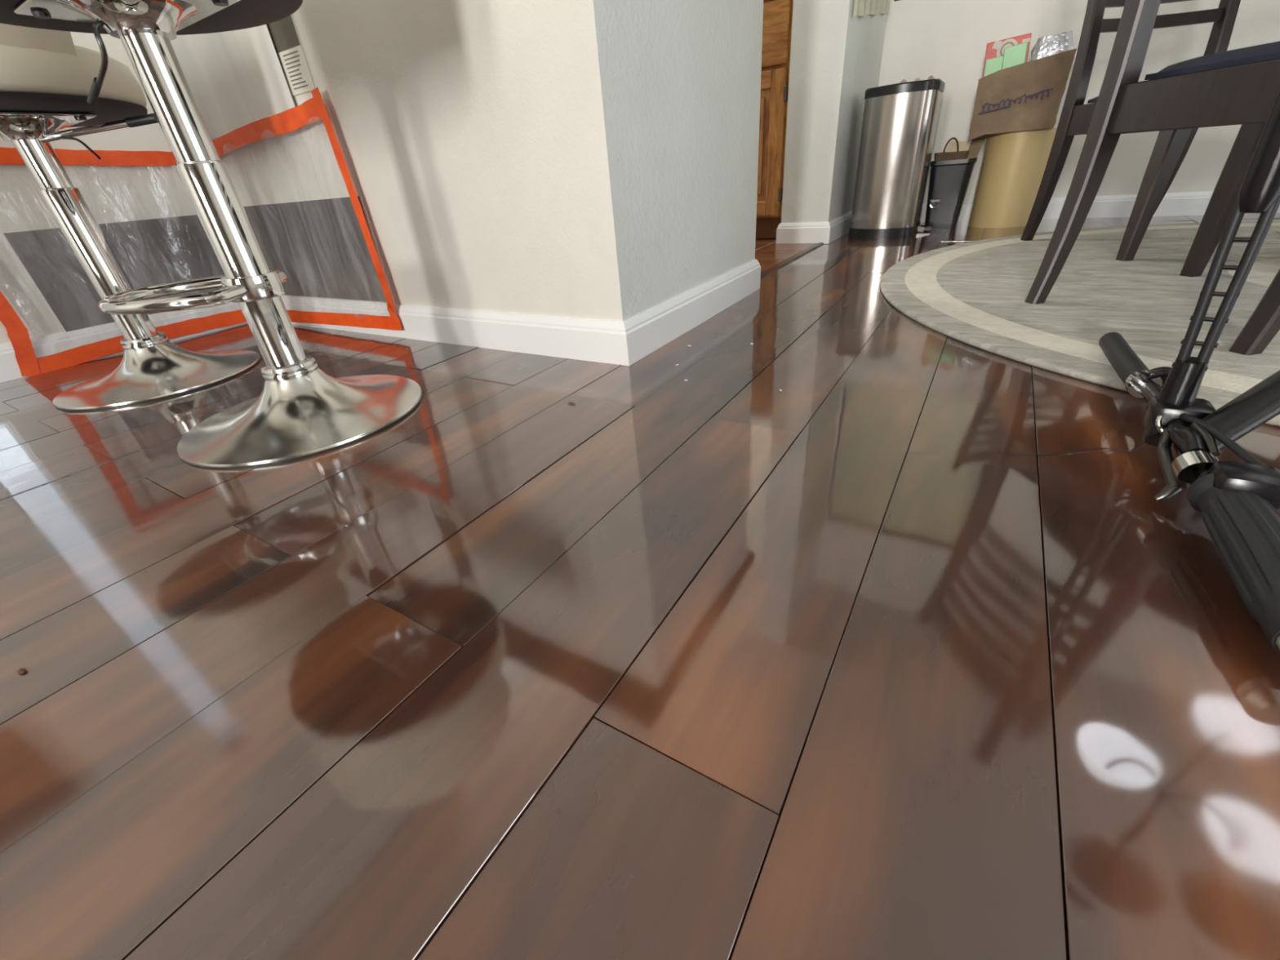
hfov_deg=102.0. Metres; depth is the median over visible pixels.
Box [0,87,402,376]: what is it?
tape
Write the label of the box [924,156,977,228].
waste bin
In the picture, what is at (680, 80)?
wall
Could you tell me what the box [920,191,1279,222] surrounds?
baseboard
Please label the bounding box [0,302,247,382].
baseboard
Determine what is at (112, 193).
wall
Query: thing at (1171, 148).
dining chair
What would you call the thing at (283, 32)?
vent
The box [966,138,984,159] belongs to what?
card
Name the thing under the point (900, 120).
can
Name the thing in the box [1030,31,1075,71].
pouch
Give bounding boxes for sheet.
[0,214,224,331]
[170,24,295,139]
[243,195,395,303]
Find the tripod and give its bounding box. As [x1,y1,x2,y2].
[1098,87,1279,654]
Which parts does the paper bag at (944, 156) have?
handle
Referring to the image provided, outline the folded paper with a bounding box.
[946,141,971,152]
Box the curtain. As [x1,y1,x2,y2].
[853,0,889,17]
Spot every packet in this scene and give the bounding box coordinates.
[983,55,1003,76]
[1001,41,1027,69]
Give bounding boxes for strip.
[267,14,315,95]
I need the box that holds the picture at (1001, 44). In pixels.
[996,38,1017,57]
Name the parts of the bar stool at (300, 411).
lever, plate, gas lift post, post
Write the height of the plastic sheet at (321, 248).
0.245 m
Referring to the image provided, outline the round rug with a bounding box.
[880,221,1279,426]
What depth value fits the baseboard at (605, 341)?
1.18 m
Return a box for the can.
[848,75,945,238]
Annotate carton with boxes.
[982,32,1031,77]
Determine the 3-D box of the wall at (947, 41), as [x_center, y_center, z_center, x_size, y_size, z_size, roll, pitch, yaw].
[1.587,-2.322,1.845,6.990,2.500,0.120,14,36,29]
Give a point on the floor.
(720, 663)
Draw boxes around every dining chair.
[1020,0,1240,261]
[1024,0,1279,355]
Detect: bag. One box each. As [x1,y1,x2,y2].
[934,137,968,161]
[967,48,1076,141]
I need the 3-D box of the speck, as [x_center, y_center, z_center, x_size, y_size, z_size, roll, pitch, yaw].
[-0.535,0.165,0.448,0.008,0.003,0.005,6,33,18]
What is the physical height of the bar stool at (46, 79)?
0.751 m
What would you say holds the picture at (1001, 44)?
attached to the carton
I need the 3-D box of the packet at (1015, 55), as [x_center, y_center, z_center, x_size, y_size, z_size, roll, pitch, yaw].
[1.448,-1.574,2.014,0.091,0.194,0.020,14,36,29]
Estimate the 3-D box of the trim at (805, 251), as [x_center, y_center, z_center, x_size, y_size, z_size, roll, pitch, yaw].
[0.541,-0.800,1.903,0.022,0.011,0.938,14,36,29]
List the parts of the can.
lid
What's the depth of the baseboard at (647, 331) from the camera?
1.19 m
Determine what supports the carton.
in the bag at (1027, 96)
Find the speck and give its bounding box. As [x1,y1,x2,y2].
[17,668,26,674]
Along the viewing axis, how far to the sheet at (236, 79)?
1.24 m
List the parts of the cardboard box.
lid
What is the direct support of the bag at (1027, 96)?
on the cardboard box
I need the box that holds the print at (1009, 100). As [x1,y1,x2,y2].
[978,88,1053,114]
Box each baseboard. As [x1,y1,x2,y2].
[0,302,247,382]
[280,295,629,365]
[623,259,760,365]
[775,222,830,244]
[828,211,852,243]
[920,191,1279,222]
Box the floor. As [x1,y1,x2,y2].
[0,213,1279,959]
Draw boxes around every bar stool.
[0,0,422,469]
[0,22,261,411]
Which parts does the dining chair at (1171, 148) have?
post, seat, leg, post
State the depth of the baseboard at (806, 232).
2.24 m
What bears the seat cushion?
on the bar stool at (46, 79)
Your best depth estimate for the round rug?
1.13 m
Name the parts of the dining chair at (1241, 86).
post, seat, leg, post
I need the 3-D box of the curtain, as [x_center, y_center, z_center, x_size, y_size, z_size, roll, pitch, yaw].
[0.880,-2.332,1.778,0.016,1.205,0.610,14,36,29]
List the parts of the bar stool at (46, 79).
backrest, gas lift post, plate, lever, post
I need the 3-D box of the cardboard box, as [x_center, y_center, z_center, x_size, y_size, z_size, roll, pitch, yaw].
[1.580,-1.282,2.210,0.241,0.346,0.241,14,36,29]
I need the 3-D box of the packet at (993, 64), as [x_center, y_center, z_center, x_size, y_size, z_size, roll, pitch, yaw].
[1.393,-1.575,2.054,0.069,0.161,0.020,14,36,29]
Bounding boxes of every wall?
[0,31,196,344]
[211,0,622,321]
[591,0,887,321]
[878,0,1279,203]
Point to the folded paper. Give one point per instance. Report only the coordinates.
(963, 145)
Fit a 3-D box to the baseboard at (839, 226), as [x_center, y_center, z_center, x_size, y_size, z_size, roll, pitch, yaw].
[0.980,-1.213,2.444,0.014,0.083,0.706,14,36,29]
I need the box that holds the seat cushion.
[0,44,146,107]
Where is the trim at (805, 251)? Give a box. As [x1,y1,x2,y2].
[760,242,823,278]
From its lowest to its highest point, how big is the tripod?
0.624 m
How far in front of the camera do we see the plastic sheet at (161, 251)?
1.43 m
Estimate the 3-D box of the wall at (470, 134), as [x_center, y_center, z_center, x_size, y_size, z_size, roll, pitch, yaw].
[-0.704,-0.877,1.223,1.595,1.020,0.160,14,36,29]
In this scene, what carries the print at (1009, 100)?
attached to the bag at (1027, 96)
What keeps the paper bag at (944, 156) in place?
in the waste bin
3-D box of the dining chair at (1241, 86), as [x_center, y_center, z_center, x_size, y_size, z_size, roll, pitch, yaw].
[1.072,-0.737,0.762,0.568,0.950,0.524,-10,31,-7]
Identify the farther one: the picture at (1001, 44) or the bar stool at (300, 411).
the picture at (1001, 44)
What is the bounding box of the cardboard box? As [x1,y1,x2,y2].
[968,128,1057,227]

